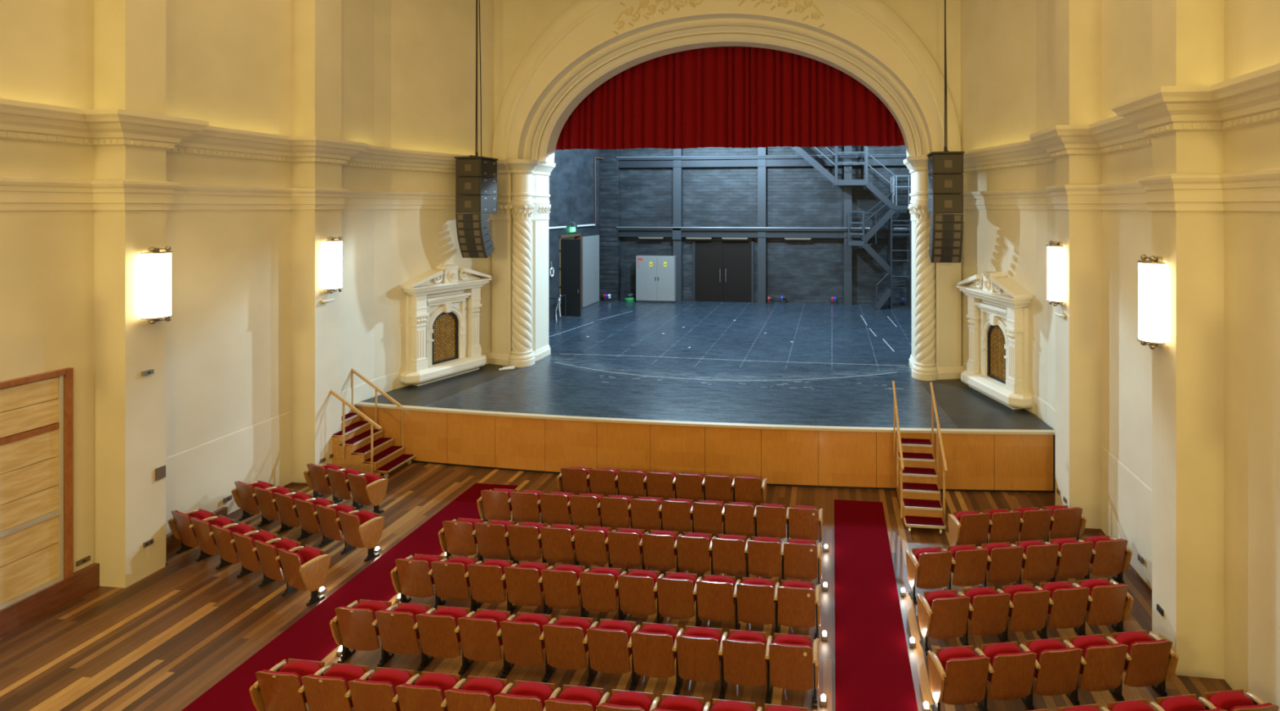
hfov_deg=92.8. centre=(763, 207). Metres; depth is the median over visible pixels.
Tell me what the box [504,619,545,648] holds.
cushion
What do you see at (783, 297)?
connector
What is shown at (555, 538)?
backrest
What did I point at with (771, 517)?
seat
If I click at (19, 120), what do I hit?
crown molding
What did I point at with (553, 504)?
backrest
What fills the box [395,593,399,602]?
light
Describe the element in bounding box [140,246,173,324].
wall sconce
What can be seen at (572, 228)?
exit sign
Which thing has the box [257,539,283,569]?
cushion
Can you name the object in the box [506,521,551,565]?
seat
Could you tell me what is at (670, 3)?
ornament
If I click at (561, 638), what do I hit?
cushion
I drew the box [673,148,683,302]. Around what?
column
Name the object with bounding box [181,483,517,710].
carpet runner
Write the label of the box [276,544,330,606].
seat
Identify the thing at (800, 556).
seat
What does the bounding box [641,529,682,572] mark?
seat
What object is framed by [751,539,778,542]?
cushion
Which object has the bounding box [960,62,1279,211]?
crown molding
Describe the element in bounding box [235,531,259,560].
cushion
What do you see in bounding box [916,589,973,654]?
seat
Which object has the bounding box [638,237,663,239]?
strip light
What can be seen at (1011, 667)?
cushion
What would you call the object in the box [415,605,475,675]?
seat
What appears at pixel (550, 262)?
cable hank
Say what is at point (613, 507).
backrest
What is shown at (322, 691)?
cushion
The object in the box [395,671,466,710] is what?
seat
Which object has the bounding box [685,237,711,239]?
strip light
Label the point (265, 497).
backrest
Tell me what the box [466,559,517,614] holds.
seat
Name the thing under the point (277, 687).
cushion
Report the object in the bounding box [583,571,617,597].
backrest
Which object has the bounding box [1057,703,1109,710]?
seat
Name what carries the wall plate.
attached to the wall at (250, 339)
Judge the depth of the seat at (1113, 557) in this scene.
9.06 m
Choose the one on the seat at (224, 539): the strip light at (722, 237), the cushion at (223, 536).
the cushion at (223, 536)
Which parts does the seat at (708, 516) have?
leg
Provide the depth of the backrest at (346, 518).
9.78 m
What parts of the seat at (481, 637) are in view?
panel, armrest, leg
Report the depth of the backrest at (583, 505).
10.41 m
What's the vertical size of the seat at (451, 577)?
0.785 m
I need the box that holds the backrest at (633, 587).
[622,573,656,599]
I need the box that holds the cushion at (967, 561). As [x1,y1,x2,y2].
[951,547,984,573]
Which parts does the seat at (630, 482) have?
leg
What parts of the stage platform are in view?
panel, panel, panel, panel, panel, panel, panel, panel, panel, panel, panel, panel, panel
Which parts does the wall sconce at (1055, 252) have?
cap plate, cap plate, plate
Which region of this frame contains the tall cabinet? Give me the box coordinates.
[635,255,675,302]
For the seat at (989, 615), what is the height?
0.785 m
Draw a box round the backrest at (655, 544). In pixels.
[644,533,675,555]
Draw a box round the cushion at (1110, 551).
[1090,538,1122,563]
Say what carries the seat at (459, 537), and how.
on the floor
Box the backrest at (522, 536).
[511,524,542,547]
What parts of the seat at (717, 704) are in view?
armrest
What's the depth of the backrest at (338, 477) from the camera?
11.42 m
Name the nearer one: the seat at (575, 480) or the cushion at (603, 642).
the cushion at (603, 642)
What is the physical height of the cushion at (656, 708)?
0.436 m
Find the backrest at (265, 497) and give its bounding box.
[257,486,278,511]
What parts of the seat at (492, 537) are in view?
panel, leg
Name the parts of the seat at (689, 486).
leg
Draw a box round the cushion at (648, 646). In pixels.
[635,630,675,659]
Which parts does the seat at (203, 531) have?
panel, leg, armrest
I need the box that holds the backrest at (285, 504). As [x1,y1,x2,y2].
[276,492,298,517]
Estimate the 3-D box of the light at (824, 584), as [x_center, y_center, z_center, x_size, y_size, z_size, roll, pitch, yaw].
[0.939,5.753,9.092,0.070,0.095,0.100,0,0,7]
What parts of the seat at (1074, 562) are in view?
panel, leg, armrest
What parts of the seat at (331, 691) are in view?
panel, armrest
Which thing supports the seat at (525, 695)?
on the floor
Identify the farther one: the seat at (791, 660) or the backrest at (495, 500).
the backrest at (495, 500)
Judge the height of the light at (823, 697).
0.095 m
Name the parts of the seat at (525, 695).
panel, armrest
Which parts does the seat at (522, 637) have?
panel, armrest, leg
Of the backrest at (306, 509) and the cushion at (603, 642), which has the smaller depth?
the cushion at (603, 642)
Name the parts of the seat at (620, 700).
panel, armrest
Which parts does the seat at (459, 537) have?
panel, leg, panel, leg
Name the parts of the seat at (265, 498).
panel, armrest, leg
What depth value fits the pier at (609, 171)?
29.13 m
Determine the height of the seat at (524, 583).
0.785 m
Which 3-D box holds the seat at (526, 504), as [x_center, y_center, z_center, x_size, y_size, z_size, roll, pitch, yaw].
[-4.188,5.407,10.691,0.553,0.785,0.406,0,0,7]
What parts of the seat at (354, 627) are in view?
panel, armrest, leg, panel, armrest, leg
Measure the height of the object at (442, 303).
3.000 m
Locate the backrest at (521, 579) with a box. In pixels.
[509,565,543,591]
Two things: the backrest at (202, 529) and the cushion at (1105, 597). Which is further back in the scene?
the backrest at (202, 529)
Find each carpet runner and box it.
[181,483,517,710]
[834,499,918,710]
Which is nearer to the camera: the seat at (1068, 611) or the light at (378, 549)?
the seat at (1068, 611)
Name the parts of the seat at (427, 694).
panel, armrest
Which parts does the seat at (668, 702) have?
armrest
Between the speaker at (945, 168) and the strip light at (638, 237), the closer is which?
the speaker at (945, 168)
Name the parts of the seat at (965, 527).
panel, armrest, panel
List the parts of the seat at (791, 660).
panel, leg, armrest, panel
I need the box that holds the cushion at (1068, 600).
[1047,586,1085,613]
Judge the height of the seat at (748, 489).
0.785 m
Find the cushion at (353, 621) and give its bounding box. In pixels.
[340,606,379,635]
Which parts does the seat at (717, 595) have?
panel, armrest, leg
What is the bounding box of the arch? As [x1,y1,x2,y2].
[492,0,961,163]
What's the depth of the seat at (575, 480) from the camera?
11.54 m
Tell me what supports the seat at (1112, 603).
on the floor
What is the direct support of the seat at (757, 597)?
on the floor
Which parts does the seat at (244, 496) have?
panel, armrest, leg, panel, armrest, leg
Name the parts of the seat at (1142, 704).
armrest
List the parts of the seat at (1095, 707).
armrest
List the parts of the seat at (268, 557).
panel, leg, armrest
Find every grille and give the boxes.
[433,313,455,362]
[986,324,1005,384]
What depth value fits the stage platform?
13.63 m
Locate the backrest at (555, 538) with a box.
[544,526,574,550]
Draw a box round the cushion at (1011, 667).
[987,650,1031,682]
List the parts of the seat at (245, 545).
panel, leg, armrest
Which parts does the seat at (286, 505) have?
panel, armrest, leg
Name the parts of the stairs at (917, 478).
handrail, panel, panel, handrail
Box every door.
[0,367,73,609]
[559,233,599,316]
[692,238,754,302]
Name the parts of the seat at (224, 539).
panel, leg, armrest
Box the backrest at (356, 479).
[351,473,369,484]
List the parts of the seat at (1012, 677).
panel, leg, armrest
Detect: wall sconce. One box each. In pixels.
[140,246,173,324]
[323,235,342,293]
[1046,240,1063,306]
[1137,254,1165,349]
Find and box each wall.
[0,0,493,588]
[493,0,960,135]
[548,148,599,320]
[560,236,574,239]
[620,145,911,305]
[960,0,1279,710]
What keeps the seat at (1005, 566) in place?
on the floor
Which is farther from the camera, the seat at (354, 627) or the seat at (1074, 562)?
the seat at (1074, 562)
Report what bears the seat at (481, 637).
on the floor
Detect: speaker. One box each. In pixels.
[454,0,497,257]
[927,0,964,262]
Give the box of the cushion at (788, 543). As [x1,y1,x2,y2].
[786,542,815,545]
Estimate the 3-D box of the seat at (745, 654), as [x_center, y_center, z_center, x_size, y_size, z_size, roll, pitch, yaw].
[-0.188,5.407,7.083,0.553,0.785,0.406,0,0,7]
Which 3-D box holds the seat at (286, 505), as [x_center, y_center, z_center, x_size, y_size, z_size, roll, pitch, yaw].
[-8.324,5.407,10.592,0.565,0.785,0.406,0,0,22]
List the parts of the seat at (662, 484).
leg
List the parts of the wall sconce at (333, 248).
cap plate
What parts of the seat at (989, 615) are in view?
panel, leg, armrest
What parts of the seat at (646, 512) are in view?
leg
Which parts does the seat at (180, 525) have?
panel, leg, armrest, panel, leg, armrest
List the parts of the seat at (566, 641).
panel, armrest, leg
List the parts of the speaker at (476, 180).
rigging frame, hanging chain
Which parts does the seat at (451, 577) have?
panel, armrest, leg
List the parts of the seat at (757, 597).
panel, armrest, leg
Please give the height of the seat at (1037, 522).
0.785 m
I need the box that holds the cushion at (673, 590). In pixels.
[660,577,694,603]
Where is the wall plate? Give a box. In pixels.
[155,465,165,480]
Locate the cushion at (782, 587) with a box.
[779,585,813,589]
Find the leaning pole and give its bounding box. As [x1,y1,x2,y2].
[620,251,623,301]
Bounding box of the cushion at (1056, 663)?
[1033,646,1077,678]
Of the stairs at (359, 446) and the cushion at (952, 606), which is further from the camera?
the stairs at (359, 446)
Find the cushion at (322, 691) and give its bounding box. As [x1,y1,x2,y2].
[306,674,353,707]
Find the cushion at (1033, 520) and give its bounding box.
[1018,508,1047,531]
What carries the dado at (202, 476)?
attached to the wall at (250, 339)
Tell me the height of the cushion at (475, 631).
0.436 m
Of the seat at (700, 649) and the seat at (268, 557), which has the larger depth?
the seat at (268, 557)
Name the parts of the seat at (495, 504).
panel, panel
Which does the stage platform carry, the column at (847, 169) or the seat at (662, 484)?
the column at (847, 169)
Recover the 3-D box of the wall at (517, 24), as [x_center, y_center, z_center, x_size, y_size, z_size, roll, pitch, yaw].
[0.235,-5.285,17.295,25.000,7.830,1.180,0,0,7]
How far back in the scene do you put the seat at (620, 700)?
6.25 m
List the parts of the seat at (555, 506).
leg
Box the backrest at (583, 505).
[573,494,599,515]
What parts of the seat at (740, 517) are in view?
leg, armrest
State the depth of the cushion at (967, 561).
8.77 m
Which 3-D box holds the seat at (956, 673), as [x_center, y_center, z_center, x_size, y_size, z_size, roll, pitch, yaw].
[2.255,5.407,6.832,0.624,0.785,0.427,0,0,-6]
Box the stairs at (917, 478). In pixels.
[892,381,947,533]
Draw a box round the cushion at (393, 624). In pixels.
[380,609,419,638]
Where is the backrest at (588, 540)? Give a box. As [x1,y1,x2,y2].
[577,528,608,551]
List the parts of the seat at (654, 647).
panel, leg, armrest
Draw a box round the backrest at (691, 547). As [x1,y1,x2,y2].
[680,535,710,558]
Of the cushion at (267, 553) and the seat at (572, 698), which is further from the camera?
the cushion at (267, 553)
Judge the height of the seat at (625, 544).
0.785 m
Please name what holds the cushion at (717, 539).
on the seat at (730, 552)
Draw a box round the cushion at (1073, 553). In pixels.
[1056,541,1088,565]
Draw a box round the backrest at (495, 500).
[484,489,511,511]
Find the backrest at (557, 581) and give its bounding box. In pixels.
[545,568,580,594]
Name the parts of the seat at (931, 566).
panel, leg, armrest, panel, leg, armrest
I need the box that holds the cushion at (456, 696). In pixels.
[448,688,493,705]
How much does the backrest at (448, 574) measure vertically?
0.436 m
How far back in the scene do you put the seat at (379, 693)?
6.35 m
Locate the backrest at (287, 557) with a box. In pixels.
[280,547,305,564]
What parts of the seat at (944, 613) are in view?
leg, panel, armrest, panel, leg, armrest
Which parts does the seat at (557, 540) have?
panel, leg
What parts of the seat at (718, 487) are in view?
armrest, leg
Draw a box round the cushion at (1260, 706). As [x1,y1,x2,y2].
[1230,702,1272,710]
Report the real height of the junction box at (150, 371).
0.070 m
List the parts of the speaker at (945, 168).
hanging chain, rigging frame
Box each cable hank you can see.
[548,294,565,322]
[549,261,554,276]
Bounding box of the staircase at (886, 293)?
[791,146,911,310]
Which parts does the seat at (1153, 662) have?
panel, leg, armrest, panel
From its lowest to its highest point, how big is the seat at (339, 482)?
0.785 m
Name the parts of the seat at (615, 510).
leg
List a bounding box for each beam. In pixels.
[617,155,906,168]
[617,227,911,238]
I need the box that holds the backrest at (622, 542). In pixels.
[611,530,641,553]
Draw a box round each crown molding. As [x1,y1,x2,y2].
[0,97,502,210]
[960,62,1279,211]
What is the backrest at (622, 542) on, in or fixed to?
on the seat at (625, 544)
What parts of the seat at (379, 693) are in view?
panel, armrest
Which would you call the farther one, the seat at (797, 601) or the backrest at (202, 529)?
the backrest at (202, 529)
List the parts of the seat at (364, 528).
panel, armrest, panel, leg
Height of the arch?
5.800 m
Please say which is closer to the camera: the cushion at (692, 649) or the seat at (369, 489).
the cushion at (692, 649)
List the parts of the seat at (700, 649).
panel, armrest, leg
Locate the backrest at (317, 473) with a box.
[310,463,330,486]
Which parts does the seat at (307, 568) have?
panel, armrest, panel, leg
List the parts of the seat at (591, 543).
panel, leg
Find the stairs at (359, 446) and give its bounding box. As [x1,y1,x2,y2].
[329,368,415,478]
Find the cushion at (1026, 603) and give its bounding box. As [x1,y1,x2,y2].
[1008,589,1045,617]
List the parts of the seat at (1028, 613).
panel, leg, armrest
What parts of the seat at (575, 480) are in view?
panel, leg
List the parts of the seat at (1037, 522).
panel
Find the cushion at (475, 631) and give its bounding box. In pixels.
[462,616,502,645]
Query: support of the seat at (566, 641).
on the floor
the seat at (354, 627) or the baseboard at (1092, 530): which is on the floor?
the seat at (354, 627)
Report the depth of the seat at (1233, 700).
6.25 m
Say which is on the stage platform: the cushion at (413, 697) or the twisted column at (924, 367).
the twisted column at (924, 367)
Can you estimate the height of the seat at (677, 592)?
0.785 m
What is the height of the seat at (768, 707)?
0.785 m
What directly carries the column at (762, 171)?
on the stage platform
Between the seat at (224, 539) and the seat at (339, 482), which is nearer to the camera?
the seat at (224, 539)
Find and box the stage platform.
[355,299,1055,492]
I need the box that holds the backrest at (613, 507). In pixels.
[603,496,630,517]
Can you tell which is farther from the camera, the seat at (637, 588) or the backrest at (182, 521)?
the backrest at (182, 521)
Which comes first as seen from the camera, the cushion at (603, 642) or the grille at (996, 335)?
the cushion at (603, 642)
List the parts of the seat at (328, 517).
panel, armrest, leg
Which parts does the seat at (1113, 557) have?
panel, leg, armrest, panel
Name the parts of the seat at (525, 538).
panel, leg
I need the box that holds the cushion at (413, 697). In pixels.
[400,683,448,710]
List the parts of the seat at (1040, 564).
panel, leg, armrest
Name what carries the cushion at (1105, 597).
on the seat at (1112, 603)
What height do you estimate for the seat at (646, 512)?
0.785 m
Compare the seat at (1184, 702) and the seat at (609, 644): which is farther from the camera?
the seat at (609, 644)
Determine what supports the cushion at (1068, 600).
on the seat at (1068, 611)
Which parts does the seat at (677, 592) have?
panel, armrest, leg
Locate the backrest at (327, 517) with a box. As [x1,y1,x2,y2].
[318,504,342,530]
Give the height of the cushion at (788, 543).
0.436 m
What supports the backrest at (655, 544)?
on the seat at (660, 549)
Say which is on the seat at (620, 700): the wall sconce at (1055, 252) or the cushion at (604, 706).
the cushion at (604, 706)
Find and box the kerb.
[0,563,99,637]
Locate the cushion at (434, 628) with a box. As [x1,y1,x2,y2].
[421,613,461,642]
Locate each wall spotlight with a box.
[321,297,334,303]
[1054,311,1065,318]
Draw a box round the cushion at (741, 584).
[739,582,773,586]
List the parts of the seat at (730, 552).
armrest, leg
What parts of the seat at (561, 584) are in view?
panel, armrest, leg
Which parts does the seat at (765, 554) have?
armrest, leg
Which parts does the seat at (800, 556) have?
panel, leg, armrest, panel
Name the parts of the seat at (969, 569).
leg, armrest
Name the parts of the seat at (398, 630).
panel, armrest, leg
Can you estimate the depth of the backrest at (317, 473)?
11.63 m
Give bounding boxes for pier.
[488,159,555,365]
[599,149,620,301]
[902,158,964,379]
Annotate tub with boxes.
[624,293,634,302]
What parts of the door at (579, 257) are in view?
frame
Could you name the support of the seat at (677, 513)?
on the floor
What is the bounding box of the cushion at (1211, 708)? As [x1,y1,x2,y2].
[1201,707,1223,710]
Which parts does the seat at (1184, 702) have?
armrest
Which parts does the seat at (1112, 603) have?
panel, leg, armrest, panel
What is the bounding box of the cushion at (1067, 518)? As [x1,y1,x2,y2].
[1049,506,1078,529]
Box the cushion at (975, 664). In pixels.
[944,655,985,671]
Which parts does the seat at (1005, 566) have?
panel, leg, armrest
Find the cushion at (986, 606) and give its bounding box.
[968,592,1005,619]
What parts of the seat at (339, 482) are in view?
panel, leg, armrest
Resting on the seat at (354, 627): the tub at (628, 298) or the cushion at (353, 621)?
the cushion at (353, 621)
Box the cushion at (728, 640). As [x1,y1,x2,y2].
[724,638,763,643]
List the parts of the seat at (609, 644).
panel, armrest, leg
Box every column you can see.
[504,159,539,367]
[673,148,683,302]
[757,146,766,303]
[844,145,852,305]
[906,155,937,380]
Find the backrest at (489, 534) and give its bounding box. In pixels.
[478,522,509,545]
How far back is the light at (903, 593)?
8.93 m
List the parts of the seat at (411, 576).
panel, armrest, leg, panel, armrest, leg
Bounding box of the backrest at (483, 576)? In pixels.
[471,563,506,589]
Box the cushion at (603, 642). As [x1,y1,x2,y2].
[590,626,631,656]
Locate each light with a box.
[318,586,326,595]
[336,645,342,656]
[373,546,381,553]
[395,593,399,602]
[548,226,566,229]
[577,223,595,226]
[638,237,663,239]
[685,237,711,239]
[721,237,747,239]
[784,238,811,239]
[820,693,826,706]
[822,582,827,591]
[822,630,826,640]
[823,544,827,551]
[900,587,906,595]
[909,636,915,647]
[922,701,929,710]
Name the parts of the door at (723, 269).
pull handle, pull handle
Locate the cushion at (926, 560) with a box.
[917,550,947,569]
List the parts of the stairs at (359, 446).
handrail, panel, handrail, panel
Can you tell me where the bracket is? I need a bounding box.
[672,223,683,239]
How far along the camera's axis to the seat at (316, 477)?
11.70 m
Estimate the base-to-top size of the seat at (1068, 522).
0.785 m
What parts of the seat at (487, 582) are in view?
panel, armrest, leg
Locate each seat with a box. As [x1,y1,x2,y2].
[167,508,217,561]
[190,515,237,569]
[210,522,258,577]
[231,480,275,526]
[231,528,280,586]
[248,658,329,710]
[253,485,295,533]
[253,537,303,596]
[272,491,315,540]
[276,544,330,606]
[293,497,337,546]
[301,662,374,710]
[303,462,345,503]
[315,502,359,554]
[326,467,365,509]
[329,599,396,666]
[337,509,384,561]
[346,472,387,514]
[347,666,419,710]
[374,602,435,671]
[390,554,447,610]
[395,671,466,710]
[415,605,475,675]
[431,556,482,612]
[438,517,487,564]
[444,675,512,710]
[457,608,515,679]
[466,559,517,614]
[474,520,519,564]
[476,488,519,524]
[493,680,560,710]
[499,612,556,683]
[503,561,553,614]
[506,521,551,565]
[510,489,545,523]
[539,491,574,524]
[539,524,582,565]
[541,564,589,617]
[542,615,598,687]
[544,684,609,710]
[556,466,591,495]
[568,493,604,527]
[573,525,615,568]
[578,566,626,620]
[586,618,640,691]
[588,468,619,497]
[595,688,659,710]
[599,494,634,528]
[607,528,648,570]
[617,470,648,498]
[617,568,663,623]
[630,496,664,531]
[631,622,684,695]
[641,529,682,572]
[645,471,676,500]
[650,693,710,710]
[656,571,702,626]
[661,497,694,533]
[675,472,706,502]
[675,626,727,699]
[676,532,715,575]
[692,500,726,534]
[696,574,740,630]
[704,474,735,504]
[711,533,751,577]
[711,698,762,710]
[722,629,772,704]
[724,502,758,537]
[733,475,767,506]
[736,577,779,633]
[747,536,785,580]
[755,503,790,538]
[764,703,816,710]
[768,632,818,708]
[777,579,820,643]
[783,538,822,593]
[788,505,822,542]
[906,546,955,603]
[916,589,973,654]
[927,644,994,710]
[946,544,991,587]
[947,510,992,546]
[963,586,1013,642]
[981,542,1026,585]
[981,641,1040,710]
[983,508,1023,544]
[1001,583,1053,639]
[1013,506,1054,543]
[1015,539,1062,582]
[1025,637,1086,706]
[1028,708,1048,710]
[1040,580,1093,635]
[1043,505,1086,541]
[1048,537,1096,579]
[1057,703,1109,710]
[1068,633,1131,701]
[1077,577,1133,632]
[1082,535,1132,584]
[1106,698,1164,710]
[1111,630,1178,697]
[1155,693,1227,710]
[1204,688,1279,710]
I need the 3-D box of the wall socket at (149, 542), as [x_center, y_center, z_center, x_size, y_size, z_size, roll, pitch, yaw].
[-9.682,5.280,9.400,0.027,0.075,0.130,0,0,7]
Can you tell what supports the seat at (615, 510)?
on the floor
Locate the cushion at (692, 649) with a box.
[679,634,719,662]
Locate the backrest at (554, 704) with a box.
[548,697,594,710]
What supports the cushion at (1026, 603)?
on the seat at (1028, 613)
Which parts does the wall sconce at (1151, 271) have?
cap plate, cap plate, plate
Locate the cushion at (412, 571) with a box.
[400,558,434,584]
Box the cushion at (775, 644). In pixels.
[770,642,811,647]
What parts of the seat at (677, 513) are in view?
leg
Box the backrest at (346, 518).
[340,511,363,524]
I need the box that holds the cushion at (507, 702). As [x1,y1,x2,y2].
[498,693,543,710]
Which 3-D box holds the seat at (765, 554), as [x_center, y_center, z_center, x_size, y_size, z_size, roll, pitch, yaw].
[0.049,5.407,9.150,0.553,0.785,0.406,0,0,7]
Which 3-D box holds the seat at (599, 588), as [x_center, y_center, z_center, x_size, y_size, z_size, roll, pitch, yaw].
[-2.247,5.407,8.365,0.553,0.785,0.406,0,0,7]
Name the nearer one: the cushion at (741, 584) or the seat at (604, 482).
the cushion at (741, 584)
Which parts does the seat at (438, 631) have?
panel, armrest, leg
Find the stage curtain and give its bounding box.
[555,46,905,150]
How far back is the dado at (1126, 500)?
9.72 m
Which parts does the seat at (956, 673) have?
leg, panel, armrest, panel, leg, armrest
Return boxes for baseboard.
[165,482,307,566]
[1084,528,1151,593]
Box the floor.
[0,462,1232,710]
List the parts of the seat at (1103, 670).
panel, leg, armrest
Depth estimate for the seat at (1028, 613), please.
7.86 m
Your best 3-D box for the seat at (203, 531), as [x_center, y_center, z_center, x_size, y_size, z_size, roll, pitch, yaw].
[-8.971,5.407,9.744,0.566,0.785,0.406,0,0,23]
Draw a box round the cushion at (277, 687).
[261,669,306,703]
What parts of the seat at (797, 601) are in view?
panel, leg, armrest, panel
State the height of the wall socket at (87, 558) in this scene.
0.075 m
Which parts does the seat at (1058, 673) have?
panel, leg, armrest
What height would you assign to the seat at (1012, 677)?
0.785 m
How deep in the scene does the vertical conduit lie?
28.55 m
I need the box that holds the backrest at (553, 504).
[542,493,570,514]
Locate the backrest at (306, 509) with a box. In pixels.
[297,497,319,524]
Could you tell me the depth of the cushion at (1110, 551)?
9.02 m
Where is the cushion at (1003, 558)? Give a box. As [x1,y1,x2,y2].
[986,546,1019,570]
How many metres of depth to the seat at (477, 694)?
6.22 m
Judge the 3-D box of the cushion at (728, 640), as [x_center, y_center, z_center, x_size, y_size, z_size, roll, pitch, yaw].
[-0.224,5.242,7.004,0.470,0.436,0.203,0,0,7]
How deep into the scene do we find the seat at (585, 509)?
10.44 m
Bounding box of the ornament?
[613,0,824,34]
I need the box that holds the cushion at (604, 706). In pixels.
[599,702,644,710]
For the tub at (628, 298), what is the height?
0.414 m
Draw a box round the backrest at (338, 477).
[330,468,351,491]
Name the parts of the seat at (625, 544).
panel, leg, armrest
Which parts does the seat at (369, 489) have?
panel, armrest, panel, leg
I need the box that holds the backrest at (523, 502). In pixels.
[513,491,541,512]
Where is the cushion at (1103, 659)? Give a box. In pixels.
[1079,643,1123,674]
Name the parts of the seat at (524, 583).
panel, armrest, leg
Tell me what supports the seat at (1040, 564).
on the floor
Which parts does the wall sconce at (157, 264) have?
plate, cap plate, cap plate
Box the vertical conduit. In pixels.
[594,156,604,226]
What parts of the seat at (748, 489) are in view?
armrest, panel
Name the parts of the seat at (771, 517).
leg, armrest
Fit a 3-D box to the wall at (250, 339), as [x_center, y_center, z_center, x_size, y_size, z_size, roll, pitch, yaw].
[-10.545,-0.800,6.630,1.486,13.200,22.794,0,0,9]
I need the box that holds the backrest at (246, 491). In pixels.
[238,480,258,505]
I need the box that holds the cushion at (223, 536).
[213,524,237,552]
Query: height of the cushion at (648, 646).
0.436 m
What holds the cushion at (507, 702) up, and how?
on the seat at (525, 695)
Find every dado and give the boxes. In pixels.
[165,410,291,534]
[341,349,491,411]
[960,361,1055,430]
[1101,445,1151,589]
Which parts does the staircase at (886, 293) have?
guard rail, post, post, post, guard rail, guard rail, guard rail, guard rail, guard rail, guard rail, post, post, post, post, guard rail, post, guard rail, guard rail, guard rail, guard rail, post, post, post, post, post, post, guard rail, guard rail, post, post, post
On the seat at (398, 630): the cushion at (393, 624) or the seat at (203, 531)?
the cushion at (393, 624)
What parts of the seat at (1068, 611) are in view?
panel, leg, armrest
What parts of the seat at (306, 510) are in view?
panel, leg, armrest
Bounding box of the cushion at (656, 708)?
[652,707,675,710]
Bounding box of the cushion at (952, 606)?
[930,595,965,615]
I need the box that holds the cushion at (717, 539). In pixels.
[715,537,742,540]
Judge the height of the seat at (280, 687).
0.785 m
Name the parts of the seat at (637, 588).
panel, armrest, leg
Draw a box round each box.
[141,368,154,376]
[498,365,515,370]
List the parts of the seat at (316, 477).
panel, leg, panel, leg, armrest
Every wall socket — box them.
[75,555,90,566]
[142,538,153,547]
[223,494,232,503]
[320,457,325,463]
[1062,496,1066,503]
[1137,554,1142,564]
[1156,604,1164,616]
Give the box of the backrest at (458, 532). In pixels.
[447,520,477,543]
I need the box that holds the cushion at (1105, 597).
[1086,583,1123,611]
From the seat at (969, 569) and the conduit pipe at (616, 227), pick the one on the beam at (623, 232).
the conduit pipe at (616, 227)
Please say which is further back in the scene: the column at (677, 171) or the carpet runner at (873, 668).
the column at (677, 171)
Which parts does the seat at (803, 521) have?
armrest, panel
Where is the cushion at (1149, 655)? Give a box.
[1124,639,1167,670]
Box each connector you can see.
[603,293,611,301]
[768,296,773,303]
[781,295,786,302]
[831,296,835,304]
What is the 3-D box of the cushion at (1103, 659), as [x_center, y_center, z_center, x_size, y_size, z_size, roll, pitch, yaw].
[3.927,5.242,6.928,0.470,0.436,0.203,0,0,-6]
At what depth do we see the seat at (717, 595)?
8.06 m
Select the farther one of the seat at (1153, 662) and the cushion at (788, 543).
the cushion at (788, 543)
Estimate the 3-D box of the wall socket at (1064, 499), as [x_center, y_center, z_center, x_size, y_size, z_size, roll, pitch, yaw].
[5.500,5.340,10.906,0.027,0.075,0.110,0,0,7]
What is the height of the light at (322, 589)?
0.095 m
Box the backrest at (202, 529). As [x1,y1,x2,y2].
[193,516,216,544]
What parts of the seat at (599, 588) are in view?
panel, armrest, leg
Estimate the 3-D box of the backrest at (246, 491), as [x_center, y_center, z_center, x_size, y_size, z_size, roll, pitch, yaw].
[-9.446,5.242,10.957,0.470,0.436,0.203,0,0,22]
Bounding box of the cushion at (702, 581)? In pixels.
[700,579,731,583]
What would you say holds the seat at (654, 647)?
on the floor
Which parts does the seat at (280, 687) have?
panel, armrest, panel, armrest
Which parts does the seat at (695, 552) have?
armrest, leg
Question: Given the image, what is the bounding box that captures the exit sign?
[569,222,575,231]
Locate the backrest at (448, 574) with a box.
[435,560,470,586]
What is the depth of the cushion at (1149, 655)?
6.91 m
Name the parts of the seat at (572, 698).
panel, armrest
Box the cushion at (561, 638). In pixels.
[547,623,587,653]
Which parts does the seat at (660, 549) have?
leg, armrest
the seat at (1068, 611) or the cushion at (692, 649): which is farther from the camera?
the seat at (1068, 611)
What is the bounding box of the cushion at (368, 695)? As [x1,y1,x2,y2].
[353,678,400,710]
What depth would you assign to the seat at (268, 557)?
8.97 m
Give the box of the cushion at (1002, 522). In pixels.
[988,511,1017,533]
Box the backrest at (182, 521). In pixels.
[174,510,195,537]
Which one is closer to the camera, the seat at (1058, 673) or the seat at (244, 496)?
the seat at (1058, 673)
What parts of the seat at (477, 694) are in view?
panel, armrest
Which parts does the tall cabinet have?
door, door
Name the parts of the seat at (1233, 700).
panel, armrest, panel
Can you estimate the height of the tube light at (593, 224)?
0.080 m
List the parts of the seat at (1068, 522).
panel, panel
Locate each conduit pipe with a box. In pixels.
[616,153,906,158]
[616,226,911,229]
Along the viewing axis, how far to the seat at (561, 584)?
8.31 m
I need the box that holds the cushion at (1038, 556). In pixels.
[1021,543,1054,568]
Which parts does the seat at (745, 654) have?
panel, armrest, leg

